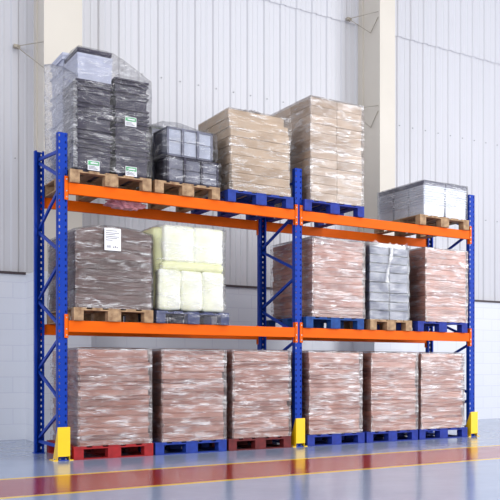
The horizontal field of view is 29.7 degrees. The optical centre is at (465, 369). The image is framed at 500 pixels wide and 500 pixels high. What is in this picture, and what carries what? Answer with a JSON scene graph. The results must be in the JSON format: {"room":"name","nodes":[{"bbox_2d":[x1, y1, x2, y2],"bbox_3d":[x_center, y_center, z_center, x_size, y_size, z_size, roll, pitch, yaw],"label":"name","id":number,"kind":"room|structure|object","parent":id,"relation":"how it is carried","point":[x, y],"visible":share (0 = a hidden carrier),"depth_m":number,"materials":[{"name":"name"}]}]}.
{"room":"warehouse","nodes":[
{"label":"warehouse","id":0,"kind":"room"},
{"bbox_2d":[0,418,499,499],"bbox_3d":[3.434,0.980,7.773,38.000,0.001,19.600,0,0,-38],"label":"floor","id":1,"kind":"structure","parent":0,"point":[459,468],"depth_m":8.47,"materials":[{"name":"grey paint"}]},
{"bbox_2d":[32,132,67,460],"bbox_3d":[-4.659,-0.780,10.024,0.110,3.520,1.170,0,0,-38],"label":"frame","id":2,"kind":"object","parent":1,"relation":"on","point":[62,263],"visible":1,"depth_m":9.89,"materials":[{"name":"metal"}]},
{"bbox_2d":[41,196,257,234],"bbox_3d":[-3.886,-1.948,11.311,2.768,0.255,0.060,0,0,-38],"label":"beam","id":3,"kind":"structure","parent":2,"relation":"attached to","point":[74,206],"depth_m":11.30,"materials":[{"name":"metal"}]},
{"bbox_2d":[41,321,257,343],"bbox_3d":[-3.886,-0.464,11.311,2.768,0.255,0.060,0,0,-38],"label":"beam","id":4,"kind":"structure","parent":2,"relation":"attached to","point":[49,329],"depth_m":11.14,"materials":[{"name":"metal"}]},
{"bbox_2d":[64,176,297,224],"bbox_3d":[-3.222,-1.948,10.458,2.768,0.255,0.058,0,0,-38],"label":"beam","id":5,"kind":"structure","parent":2,"relation":"attached to","point":[77,189],"depth_m":10.33,"materials":[{"name":"metal"}]},
{"bbox_2d":[44,168,151,201],"bbox_3d":[-4.262,-2.081,10.320,0.870,0.142,1.200,0,0,-38],"label":"pallet","id":6,"kind":"object","parent":5,"relation":"on","point":[107,179],"visible":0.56,"depth_m":10.07,"materials":[{"name":"brown wood"}]},
{"bbox_2d":[44,47,151,185],"bbox_3d":[-4.257,-2.892,10.334,0.879,1.479,1.236,0,0,-38],"label":"load","id":7,"kind":"object","parent":6,"relation":"on","point":[104,119],"visible":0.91,"depth_m":9.92,"materials":[{"name":"black plastic"}]},
{"bbox_2d":[50,153,59,164],"bbox_3d":[-4.584,-2.444,10.450,0.375,0.104,0.570,0,0,-38],"label":"tray","id":8,"kind":"object","parent":7,"relation":"on","point":[51,158],"depth_m":10.46,"materials":[{"name":"plastic"}]},
{"bbox_2d":[50,88,63,105],"bbox_3d":[-4.585,-3.124,10.454,0.375,0.104,0.570,0,0,-38],"label":"tray","id":9,"kind":"object","parent":7,"relation":"on","point":[60,97],"depth_m":10.32,"materials":[{"name":"grey plastic"}]},
{"bbox_2d":[50,67,64,97],"bbox_3d":[-4.590,-3.294,10.455,0.375,0.244,0.570,0,0,-37],"label":"tray","id":10,"kind":"object","parent":7,"relation":"on","point":[61,72],"depth_m":10.29,"materials":[{"name":"plastic"}]},
{"bbox_2d":[50,97,64,125],"bbox_3d":[-4.590,-2.954,10.457,0.375,0.244,0.570,0,0,-37],"label":"tray","id":11,"kind":"object","parent":7,"relation":"on","point":[60,106],"depth_m":10.29,"materials":[{"name":"grey plastic"}]},
{"bbox_2d":[50,119,64,134],"bbox_3d":[-4.589,-2.784,10.458,0.375,0.104,0.570,0,0,-38],"label":"tray","id":12,"kind":"object","parent":7,"relation":"on","point":[60,121],"depth_m":10.30,"materials":[{"name":"grey plastic"}]},
{"bbox_2d":[50,128,64,151],"bbox_3d":[-4.585,-2.614,10.454,0.375,0.244,0.570,0,0,-38],"label":"tray","id":13,"kind":"object","parent":7,"relation":"on","point":[53,137],"depth_m":10.45,"materials":[{"name":"plastic"}]},
{"bbox_2d":[50,57,65,76],"bbox_3d":[-4.588,-3.474,10.459,0.375,0.124,0.570,0,0,-37],"label":"tray","id":14,"kind":"object","parent":7,"relation":"on","point":[59,64],"depth_m":10.29,"materials":[{"name":"grey plastic"}]},
{"bbox_2d":[50,160,89,181],"bbox_3d":[-4.585,-2.274,10.459,0.375,0.244,0.570,0,0,-38],"label":"tray","id":15,"kind":"object","parent":7,"relation":"on","point":[54,162],"depth_m":10.47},
{"bbox_2d":[62,82,111,97],"bbox_3d":[-4.229,-3.069,9.991,0.375,0.054,0.570,0,0,-38],"label":"tray","id":16,"kind":"object","parent":7,"relation":"on","point":[94,88],"depth_m":9.80,"materials":[{"name":"black plastic"}]},
{"bbox_2d":[63,78,111,91],"bbox_3d":[-4.226,-3.119,9.991,0.375,0.054,0.570,0,0,-38],"label":"tray","id":17,"kind":"object","parent":7,"relation":"on","point":[96,84],"depth_m":9.79,"materials":[{"name":"black plastic"}]},
{"bbox_2d":[63,108,111,121],"bbox_3d":[-4.225,-2.789,9.993,0.375,0.054,0.570,0,0,-37],"label":"tray","id":18,"kind":"object","parent":7,"relation":"on","point":[97,114],"depth_m":9.79,"materials":[{"name":"black plastic"}]},
{"bbox_2d":[63,87,112,108],"bbox_3d":[-4.223,-2.979,9.990,0.375,0.134,0.570,0,0,-38],"label":"tray","id":19,"kind":"object","parent":7,"relation":"on","point":[90,96],"depth_m":9.80,"materials":[{"name":"black plastic"}]},
{"bbox_2d":[63,99,112,112],"bbox_3d":[-4.222,-2.889,9.989,0.375,0.054,0.570,0,0,-38],"label":"tray","id":20,"kind":"object","parent":7,"relation":"on","point":[95,105],"depth_m":9.79,"materials":[{"name":"black plastic"}]},
{"bbox_2d":[63,104,112,117],"bbox_3d":[-4.219,-2.839,9.988,0.375,0.054,0.570,0,0,-38],"label":"tray","id":21,"kind":"object","parent":7,"relation":"on","point":[100,110],"depth_m":9.80,"materials":[{"name":"black plastic"}]},
{"bbox_2d":[63,113,112,132],"bbox_3d":[-4.223,-2.694,9.985,0.375,0.144,0.570,0,0,-39],"label":"tray","id":22,"kind":"object","parent":7,"relation":"on","point":[85,122],"depth_m":9.79,"materials":[{"name":"black plastic"}]},
{"bbox_2d":[64,52,112,87],"bbox_3d":[-4.220,-3.287,9.998,0.370,0.290,0.560,0,0,-38],"label":"box","id":23,"kind":"object","parent":7,"relation":"on","point":[90,68],"depth_m":9.80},
{"bbox_2d":[68,126,111,135],"bbox_3d":[-4.222,-2.599,9.988,0.375,0.054,0.570,0,0,-37],"label":"tray","id":24,"kind":"object","parent":7,"relation":"on","point":[77,130],"depth_m":9.77,"materials":[{"name":"black plastic"}]},
{"bbox_2d":[68,140,111,149],"bbox_3d":[-4.228,-2.449,9.991,0.375,0.054,0.570,0,0,-38],"label":"tray","id":25,"kind":"object","parent":7,"relation":"on","point":[78,144],"depth_m":9.77,"materials":[{"name":"black plastic"}]},
{"bbox_2d":[68,144,111,153],"bbox_3d":[-4.225,-2.399,9.986,0.375,0.054,0.570,0,0,-38],"label":"tray","id":26,"kind":"object","parent":7,"relation":"on","point":[73,148],"depth_m":9.76,"materials":[{"name":"black plastic"}]},
{"bbox_2d":[68,149,111,181],"bbox_3d":[-4.227,-2.264,9.990,0.375,0.224,0.570,0,0,-39],"label":"tray","id":27,"kind":"object","parent":7,"relation":"on","point":[96,160],"depth_m":9.77,"materials":[{"name":"black plastic"}]},
{"bbox_2d":[68,131,112,140],"bbox_3d":[-4.219,-2.549,9.989,0.375,0.054,0.570,0,0,-38],"label":"tray","id":28,"kind":"object","parent":7,"relation":"on","point":[72,135],"depth_m":9.77,"materials":[{"name":"black plastic"}]},
{"bbox_2d":[68,135,112,145],"bbox_3d":[-4.219,-2.499,9.988,0.375,0.054,0.570,0,0,-38],"label":"tray","id":29,"kind":"object","parent":7,"relation":"on","point":[87,140],"depth_m":9.78,"materials":[{"name":"black plastic"}]},
{"bbox_2d":[109,155,148,185],"bbox_3d":[-3.903,-2.264,10.240,0.375,0.224,0.570,0,0,-38],"label":"tray","id":30,"kind":"object","parent":7,"relation":"on","point":[135,166],"depth_m":10.02,"materials":[{"name":"black plastic"}]},
{"bbox_2d":[110,81,148,93],"bbox_3d":[-3.910,-3.149,10.239,0.375,0.094,0.570,0,0,-38],"label":"tray","id":31,"kind":"object","parent":7,"relation":"on","point":[119,87],"depth_m":10.01,"materials":[{"name":"black plastic"}]},
{"bbox_2d":[110,89,148,98],"bbox_3d":[-3.908,-3.079,10.237,0.375,0.054,0.570,0,0,-38],"label":"tray","id":32,"kind":"object","parent":7,"relation":"on","point":[115,93],"depth_m":10.00,"materials":[{"name":"black plastic"}]},
{"bbox_2d":[110,93,148,110],"bbox_3d":[-3.908,-2.984,10.236,0.375,0.144,0.570,0,0,-38],"label":"tray","id":33,"kind":"object","parent":7,"relation":"on","point":[118,101],"depth_m":10.01,"materials":[{"name":"black plastic"}]},
{"bbox_2d":[110,106,148,115],"bbox_3d":[-3.904,-2.889,10.233,0.375,0.054,0.570,0,0,-38],"label":"tray","id":34,"kind":"object","parent":7,"relation":"on","point":[118,110],"depth_m":10.00,"materials":[{"name":"black plastic"}]},
{"bbox_2d":[110,115,148,124],"bbox_3d":[-3.901,-2.789,10.236,0.375,0.054,0.570,0,0,-38],"label":"tray","id":35,"kind":"object","parent":7,"relation":"on","point":[115,119],"depth_m":9.99,"materials":[{"name":"black plastic"}]},
{"bbox_2d":[110,119,148,128],"bbox_3d":[-3.904,-2.739,10.237,0.375,0.054,0.570,0,0,-38],"label":"tray","id":36,"kind":"object","parent":7,"relation":"on","point":[114,123],"depth_m":9.99,"materials":[{"name":"black plastic"}]},
{"bbox_2d":[110,124,148,140],"bbox_3d":[-3.906,-2.644,10.231,0.375,0.144,0.570,0,0,-37],"label":"tray","id":37,"kind":"object","parent":7,"relation":"on","point":[119,132],"depth_m":10.01,"materials":[{"name":"black plastic"}]},
{"bbox_2d":[110,141,148,149],"bbox_3d":[-3.908,-2.499,10.237,0.375,0.054,0.570,0,0,-39],"label":"tray","id":38,"kind":"object","parent":7,"relation":"on","point":[115,145],"depth_m":10.01,"materials":[{"name":"black plastic"}]},
{"bbox_2d":[110,150,148,158],"bbox_3d":[-3.903,-2.399,10.238,0.375,0.054,0.570,0,0,-37],"label":"tray","id":39,"kind":"object","parent":7,"relation":"on","point":[116,154],"depth_m":10.01,"materials":[{"name":"black plastic"}]},
{"bbox_2d":[111,77,148,86],"bbox_3d":[-3.905,-3.214,10.232,0.375,0.044,0.570,0,0,-38],"label":"tray","id":40,"kind":"object","parent":7,"relation":"on","point":[117,81],"depth_m":9.99,"materials":[{"name":"black plastic"}]},
{"bbox_2d":[111,110,148,119],"bbox_3d":[-3.901,-2.839,10.234,0.375,0.054,0.570,0,0,-37],"label":"tray","id":41,"kind":"object","parent":7,"relation":"on","point":[116,114],"depth_m":10.00,"materials":[{"name":"black plastic"}]},
{"bbox_2d":[111,137,148,145],"bbox_3d":[-3.906,-2.549,10.239,0.375,0.054,0.570,0,0,-38],"label":"tray","id":42,"kind":"object","parent":7,"relation":"on","point":[118,141],"depth_m":10.00,"materials":[{"name":"black plastic"}]},
{"bbox_2d":[111,145,149,154],"bbox_3d":[-3.901,-2.449,10.235,0.375,0.054,0.570,0,0,-38],"label":"tray","id":43,"kind":"object","parent":7,"relation":"on","point":[116,149],"depth_m":10.01,"materials":[{"name":"black plastic"}]},
{"bbox_2d":[104,199,146,210],"bbox_3d":[-3.927,-1.906,10.361,0.482,0.145,0.332,0,0,-38],"label":"plastic sheet","id":44,"kind":"object","parent":6,"relation":"hanging from","point":[115,204],"visible":0.83,"depth_m":10.26,"materials":[{"name":"pink plastic"}]},
{"bbox_2d":[136,179,219,212],"bbox_3d":[-3.584,-2.081,10.849,0.770,0.142,1.200,0,0,-38],"label":"pallet","id":45,"kind":"object","parent":5,"relation":"on","point":[158,186],"visible":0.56,"depth_m":10.56,"materials":[{"name":"brown wood"}]},
{"bbox_2d":[137,124,218,192],"bbox_3d":[-3.481,-2.536,10.816,0.772,0.768,1.072,0,0,-38],"label":"crate stack","id":46,"kind":"object","parent":45,"relation":"on","point":[180,155],"visible":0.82,"depth_m":10.46,"materials":[{"name":"black plastic"}]},
{"bbox_2d":[191,189,292,219],"bbox_3d":[-2.862,-2.081,11.412,0.860,0.142,1.200,0,0,-38],"label":"pallet","id":47,"kind":"object","parent":5,"relation":"on","point":[229,195],"visible":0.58,"depth_m":11.15,"materials":[{"name":"blue paint"}]},
{"bbox_2d":[198,107,291,201],"bbox_3d":[-2.814,-2.660,11.336,0.838,1.017,1.031,0,0,-38],"label":"stack","id":48,"kind":"object","parent":47,"relation":"on","point":[252,154],"visible":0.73,"depth_m":10.96,"materials":[{"name":"beige cardboard"}]},
{"bbox_2d":[64,314,297,342],"bbox_3d":[-3.222,-0.464,10.458,2.768,0.255,0.058,0,0,-38],"label":"beam","id":49,"kind":"structure","parent":2,"relation":"attached to","point":[69,325],"depth_m":10.34,"materials":[{"name":"metal"}]},
{"bbox_2d":[47,307,152,324],"bbox_3d":[-4.238,-0.596,10.339,0.850,0.142,1.200,0,0,-38],"label":"pallet","id":50,"kind":"object","parent":49,"relation":"on","point":[75,313],"visible":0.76,"depth_m":10.08,"materials":[{"name":"brown wood"}]},
{"bbox_2d":[47,225,153,311],"bbox_3d":[-4.234,-1.128,10.345,0.855,0.922,1.223,0,0,-38],"label":"stack","id":51,"kind":"object","parent":50,"relation":"on","point":[111,267],"visible":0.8,"depth_m":9.88,"materials":[{"name":"brown paper"}]},
{"bbox_2d":[124,310,228,324],"bbox_3d":[-3.532,-0.596,10.889,0.890,0.142,1.231,0,0,-38],"label":"pallet","id":52,"kind":"object","parent":49,"relation":"on","point":[174,317],"visible":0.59,"depth_m":10.62,"materials":[{"name":"blue plastic"}]},
{"bbox_2d":[143,225,223,312],"bbox_3d":[-3.543,-1.173,10.892,0.836,1.003,1.229,0,0,-38],"label":"stack","id":53,"kind":"object","parent":52,"relation":"on","point":[187,261],"visible":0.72,"depth_m":10.41,"materials":[{"name":"beige plastic"}]},
{"bbox_2d":[49,427,73,460],"bbox_3d":[-4.347,0.800,9.624,0.200,0.360,0.205,0,0,-38],"label":"guard","id":54,"kind":"object","parent":1,"relation":"on","point":[62,443],"visible":0.96,"depth_m":9.54,"materials":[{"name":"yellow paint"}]},
{"bbox_2d":[47,440,152,459],"bbox_3d":[-4.238,0.909,10.339,0.850,0.142,1.200,0,0,-38],"label":"pallet","id":55,"kind":"object","parent":1,"relation":"on","point":[106,451],"visible":0.65,"depth_m":9.96,"materials":[{"name":"red paint"}]},
{"bbox_2d":[50,347,151,445],"bbox_3d":[-4.232,0.299,10.356,0.809,1.078,1.210,0,0,-38],"label":"stack","id":56,"kind":"object","parent":55,"relation":"on","point":[110,389],"visible":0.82,"depth_m":9.90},
{"bbox_2d":[123,439,226,454],"bbox_3d":[-3.549,0.909,10.876,0.847,0.142,1.200,0,0,-38],"label":"pallet","id":57,"kind":"object","parent":1,"relation":"on","point":[220,444],"visible":0.54,"depth_m":10.47,"materials":[{"name":"blue paint"}]},
{"bbox_2d":[152,348,226,441],"bbox_3d":[-3.526,0.299,10.907,0.786,1.078,1.211,0,0,-38],"label":"stack","id":58,"kind":"object","parent":57,"relation":"on","point":[189,386],"visible":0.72,"depth_m":10.44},
{"bbox_2d":[209,436,290,450],"bbox_3d":[-2.871,0.909,11.404,0.817,0.142,1.200,0,0,-38],"label":"pallet","id":59,"kind":"object","parent":1,"relation":"on","point":[284,441],"visible":0.52,"depth_m":10.98,"materials":[{"name":"red paint"}]},
{"bbox_2d":[226,349,290,438],"bbox_3d":[-2.856,0.299,11.429,0.784,1.078,1.210,0,0,-38],"label":"stack","id":60,"kind":"object","parent":59,"relation":"on","point":[258,397],"visible":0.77,"depth_m":10.96,"materials":[{"name":"plastic"}]},
{"bbox_2d":[257,168,303,446],"bbox_3d":[-2.450,-0.780,11.745,0.110,3.520,1.170,0,0,-38],"label":"frame","id":61,"kind":"object","parent":1,"relation":"on","point":[296,184],"visible":0.77,"depth_m":11.33,"materials":[{"name":"metal"}]},
{"bbox_2d":[266,222,426,246],"bbox_3d":[-1.678,-1.948,13.032,2.768,0.255,0.060,0,0,-38],"label":"beam","id":62,"kind":"structure","parent":61,"relation":"attached to","point":[270,226],"depth_m":13.01,"materials":[{"name":"metal"}]},
{"bbox_2d":[266,331,426,346],"bbox_3d":[-1.678,-0.464,13.032,2.768,0.255,0.060,0,0,-38],"label":"beam","id":63,"kind":"structure","parent":61,"relation":"attached to","point":[267,338],"depth_m":13.03,"materials":[{"name":"metal"}]},
{"bbox_2d":[300,205,471,243],"bbox_3d":[-1.013,-1.948,12.179,2.768,0.255,0.058,0,0,-38],"label":"beam","id":64,"kind":"structure","parent":61,"relation":"attached to","point":[307,216],"depth_m":12.08,"materials":[{"name":"metal"}]},
{"bbox_2d":[266,199,363,227],"bbox_3d":[-2.052,-2.081,12.042,0.877,0.142,1.200,0,0,-38],"label":"pallet","id":65,"kind":"object","parent":64,"relation":"on","point":[330,208],"visible":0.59,"depth_m":11.78,"materials":[{"name":"blue paint"}]},
{"bbox_2d":[271,95,364,210],"bbox_3d":[-2.028,-2.823,12.074,0.809,1.342,1.223,0,0,-38],"label":"stack","id":66,"kind":"object","parent":65,"relation":"on","point":[327,136],"visible":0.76,"depth_m":11.62,"materials":[{"name":"beige cardboard"}]},
{"bbox_2d":[374,214,468,238],"bbox_3d":[-0.653,-2.081,13.132,0.860,0.142,1.200,0,0,-38],"label":"pallet","id":67,"kind":"object","parent":64,"relation":"on","point":[420,219],"visible":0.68,"depth_m":12.86,"materials":[{"name":"brown wood"}]},
{"bbox_2d":[377,180,467,223],"bbox_3d":[-0.641,-2.401,13.154,0.797,0.498,1.221,0,0,-38],"label":"tray stack","id":68,"kind":"object","parent":67,"relation":"on","point":[427,197],"visible":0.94,"depth_m":12.78,"materials":[{"name":"white plastic"}]},
{"bbox_2d":[378,198,393,203],"bbox_3d":[-1.032,-2.486,13.347,0.378,0.037,0.390,0,0,-38],"label":"tray","id":69,"kind":"object","parent":68,"relation":"on","point":[382,200],"depth_m":13.23,"materials":[{"name":"white plastic"}]},
{"bbox_2d":[378,200,393,205],"bbox_3d":[-1.032,-2.453,13.347,0.378,0.037,0.390,0,0,-38],"label":"tray","id":70,"kind":"object","parent":68,"relation":"on","point":[382,202],"depth_m":13.23,"materials":[{"name":"white plastic"}]},
{"bbox_2d":[378,207,393,212],"bbox_3d":[-1.032,-2.350,13.347,0.378,0.037,0.390,0,0,-38],"label":"tray","id":71,"kind":"object","parent":68,"relation":"on","point":[382,209],"depth_m":13.23,"materials":[{"name":"white plastic"}]},
{"bbox_2d":[379,210,393,220],"bbox_3d":[-1.032,-2.244,13.347,0.378,0.183,0.390,0,0,-38],"label":"tray","id":72,"kind":"object","parent":68,"relation":"on","point":[386,215],"depth_m":13.23,"materials":[{"name":"white plastic"}]},
{"bbox_2d":[393,203,408,208],"bbox_3d":[-0.791,-2.350,13.037,0.378,0.037,0.390,0,0,-38],"label":"tray","id":73,"kind":"object","parent":68,"relation":"on","point":[397,205],"depth_m":12.91,"materials":[{"name":"white plastic"}]},
{"bbox_2d":[393,206,413,220],"bbox_3d":[-0.791,-2.244,13.037,0.378,0.183,0.390,0,0,-38],"label":"tray","id":74,"kind":"object","parent":68,"relation":"on","point":[399,212],"depth_m":12.92,"materials":[{"name":"white plastic"}]},
{"bbox_2d":[408,185,444,190],"bbox_3d":[-0.550,-2.554,12.728,0.378,0.037,0.390,0,0,-38],"label":"tray","id":75,"kind":"object","parent":68,"relation":"on","point":[410,187],"depth_m":12.60,"materials":[{"name":"white plastic"}]},
{"bbox_2d":[408,187,444,192],"bbox_3d":[-0.550,-2.521,12.728,0.378,0.037,0.390,0,0,-38],"label":"tray","id":76,"kind":"object","parent":68,"relation":"on","point":[411,189],"depth_m":12.60,"materials":[{"name":"white plastic"}]},
{"bbox_2d":[408,199,444,204],"bbox_3d":[-0.550,-2.350,12.728,0.378,0.037,0.390,0,0,-38],"label":"tray","id":77,"kind":"object","parent":68,"relation":"on","point":[412,201],"depth_m":12.59,"materials":[{"name":"white plastic"}]},
{"bbox_2d":[408,202,444,219],"bbox_3d":[-0.550,-2.244,12.728,0.378,0.183,0.390,0,0,-38],"label":"tray","id":78,"kind":"object","parent":68,"relation":"on","point":[414,208],"depth_m":12.61,"materials":[{"name":"white plastic"}]},
{"bbox_2d":[444,188,466,192],"bbox_3d":[-0.251,-2.554,12.962,0.378,0.037,0.390,0,0,-38],"label":"tray","id":79,"kind":"object","parent":68,"relation":"on","point":[446,190],"depth_m":12.80,"materials":[{"name":"white plastic"}]},
{"bbox_2d":[444,200,466,204],"bbox_3d":[-0.251,-2.385,12.962,0.378,0.037,0.390,0,0,-38],"label":"tray","id":80,"kind":"object","parent":68,"relation":"on","point":[446,202],"depth_m":12.81,"materials":[{"name":"white plastic"}]},
{"bbox_2d":[444,202,466,206],"bbox_3d":[-0.251,-2.350,12.962,0.378,0.037,0.390,0,0,-38],"label":"tray","id":81,"kind":"object","parent":68,"relation":"on","point":[446,204],"depth_m":12.81,"materials":[{"name":"white plastic"}]},
{"bbox_2d":[444,205,466,219],"bbox_3d":[-0.251,-2.244,12.962,0.378,0.183,0.390,0,0,-38],"label":"tray","id":82,"kind":"object","parent":68,"relation":"on","point":[459,212],"depth_m":12.82,"materials":[{"name":"white plastic"}]},
{"bbox_2d":[300,322,471,345],"bbox_3d":[-1.013,-0.464,12.179,2.768,0.255,0.058,0,0,-38],"label":"beam","id":83,"kind":"structure","parent":61,"relation":"attached to","point":[304,332],"depth_m":12.08,"materials":[{"name":"metal"}]},
{"bbox_2d":[266,316,363,329],"bbox_3d":[-2.045,-0.596,12.048,0.850,0.142,1.200,0,0,-38],"label":"pallet","id":84,"kind":"object","parent":83,"relation":"on","point":[308,322],"visible":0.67,"depth_m":11.75,"materials":[{"name":"teal paint"}]},
{"bbox_2d":[270,236,364,318],"bbox_3d":[-2.007,-1.188,12.090,0.797,1.042,1.212,0,0,-38],"label":"stack","id":85,"kind":"object","parent":84,"relation":"on","point":[333,269],"visible":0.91,"depth_m":11.66,"materials":[{"name":"pink plastic"}]},
{"bbox_2d":[326,319,411,330],"bbox_3d":[-1.367,-0.596,12.576,0.670,0.142,1.200,0,0,-38],"label":"pallet","id":86,"kind":"object","parent":83,"relation":"on","point":[369,324],"visible":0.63,"depth_m":12.14,"materials":[{"name":"brown wood"}]},
{"bbox_2d":[365,243,409,320],"bbox_3d":[-1.379,-1.199,12.569,0.665,1.065,1.227,0,0,-38],"label":"box stack","id":87,"kind":"object","parent":86,"relation":"on","point":[387,268],"visible":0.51,"depth_m":12.10,"materials":[{"name":"plastic wrap"},{"name":"cardboard"}]},
{"bbox_2d":[377,321,466,332],"bbox_3d":[-0.681,-0.596,13.111,0.870,0.142,1.200,0,0,-38],"label":"pallet","id":88,"kind":"object","parent":83,"relation":"on","point":[416,325],"visible":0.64,"depth_m":12.66,"materials":[{"name":"blue paint"}]},
{"bbox_2d":[409,247,467,322],"bbox_3d":[-0.628,-1.193,13.165,0.767,1.052,1.210,0,0,-38],"label":"stack","id":89,"kind":"object","parent":88,"relation":"on","point":[438,277],"visible":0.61,"depth_m":12.69,"materials":[{"name":"plastic"}]},
{"bbox_2d":[291,418,305,446],"bbox_3d":[-2.138,0.800,11.345,0.200,0.360,0.205,0,0,-38],"label":"guard","id":90,"kind":"object","parent":1,"relation":"on","point":[298,432],"visible":0.88,"depth_m":11.26,"materials":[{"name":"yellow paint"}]},
{"bbox_2d":[272,432,364,445],"bbox_3d":[-2.034,0.909,12.057,0.840,0.142,1.200,0,0,-38],"label":"pallet","id":91,"kind":"object","parent":1,"relation":"on","point":[358,437],"visible":0.51,"depth_m":11.63,"materials":[{"name":"blue paint"}]},
{"bbox_2d":[291,350,362,434],"bbox_3d":[-2.041,0.299,12.063,0.802,1.078,1.211,0,0,-38],"label":"stack","id":92,"kind":"object","parent":91,"relation":"on","point":[332,381],"visible":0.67,"depth_m":11.60,"materials":[{"name":"plastic"}]},
{"bbox_2d":[326,429,417,442],"bbox_3d":[-1.349,0.909,12.590,0.825,0.142,1.200,0,0,-38],"label":"pallet","id":93,"kind":"object","parent":1,"relation":"on","point":[389,436],"visible":0.48,"depth_m":12.15,"materials":[{"name":"blue paint"}]},
{"bbox_2d":[362,351,417,431],"bbox_3d":[-1.323,0.299,12.623,0.778,1.078,1.209,0,0,-38],"label":"stack","id":94,"kind":"object","parent":93,"relation":"on","point":[390,379],"visible":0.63,"depth_m":12.13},
{"bbox_2d":[376,427,466,439],"bbox_3d":[-0.669,0.909,13.120,0.840,0.142,1.200,0,0,-38],"label":"pallet","id":95,"kind":"object","parent":1,"relation":"on","point":[440,433],"visible":0.56,"depth_m":12.68,"materials":[{"name":"blue paint"}]},
{"bbox_2d":[417,352,464,428],"bbox_3d":[-0.682,0.299,13.123,0.776,1.078,1.210,0,0,-38],"label":"stack","id":96,"kind":"object","parent":95,"relation":"on","point":[441,375],"visible":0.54,"depth_m":12.66,"materials":[{"name":"plastic"}]},
{"bbox_2d":[425,195,474,436],"bbox_3d":[-0.241,-0.780,13.466,0.110,3.520,1.170,0,0,-38],"label":"frame","id":97,"kind":"object","parent":1,"relation":"on","point":[470,350],"visible":0.53,"depth_m":13.04,"materials":[{"name":"metal"}]},
{"bbox_2d":[465,412,477,436],"bbox_3d":[0.071,0.800,13.066,0.200,0.360,0.205,0,0,-38],"label":"guard","id":98,"kind":"object","parent":1,"relation":"on","point":[472,422],"visible":0.88,"depth_m":12.98,"materials":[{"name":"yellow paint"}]},
{"bbox_2d":[0,271,499,441],"bbox_3d":[-2.300,-0.165,15.132,38.000,2.290,0.940,0,0,-38],"label":"wall","id":99,"kind":"structure","parent":0,"point":[16,291],"depth_m":13.32,"materials":[{"name":"white paint"}]},
{"bbox_2d":[34,0,81,270],"bbox_3d":[-5.672,-5.915,12.439,0.490,9.210,0.604,0,0,-38],"label":"column","id":100,"kind":"structure","parent":99,"relation":"on","point":[57,23],"depth_m":12.19,"materials":[{"name":"beige paint"}]},
{"bbox_2d":[0,0,499,300],"bbox_3d":[-2.417,-5.930,15.355,37.990,9.180,0.046,0,0,-38],"label":"cladding","id":101,"kind":"object","parent":99,"relation":"on","point":[198,59],"visible":0.49,"depth_m":14.71,"materials":[{"name":"metal"}]},
{"bbox_2d":[0,271,499,302],"bbox_3d":[-2.442,-1.327,15.314,38.000,0.035,0.080,0,0,-38],"label":"trim","id":102,"kind":"structure","parent":99,"relation":"attached to","point":[1,272],"depth_m":14.34,"materials":[{"name":"metal"}]},
{"bbox_2d":[358,0,394,246],"bbox_3d":[-1.550,-5.915,15.577,0.310,9.210,0.720,0,0,-38],"label":"column","id":103,"kind":"structure","parent":99,"relation":"on","point":[376,49],"depth_m":15.37,"materials":[{"name":"beige paint"}]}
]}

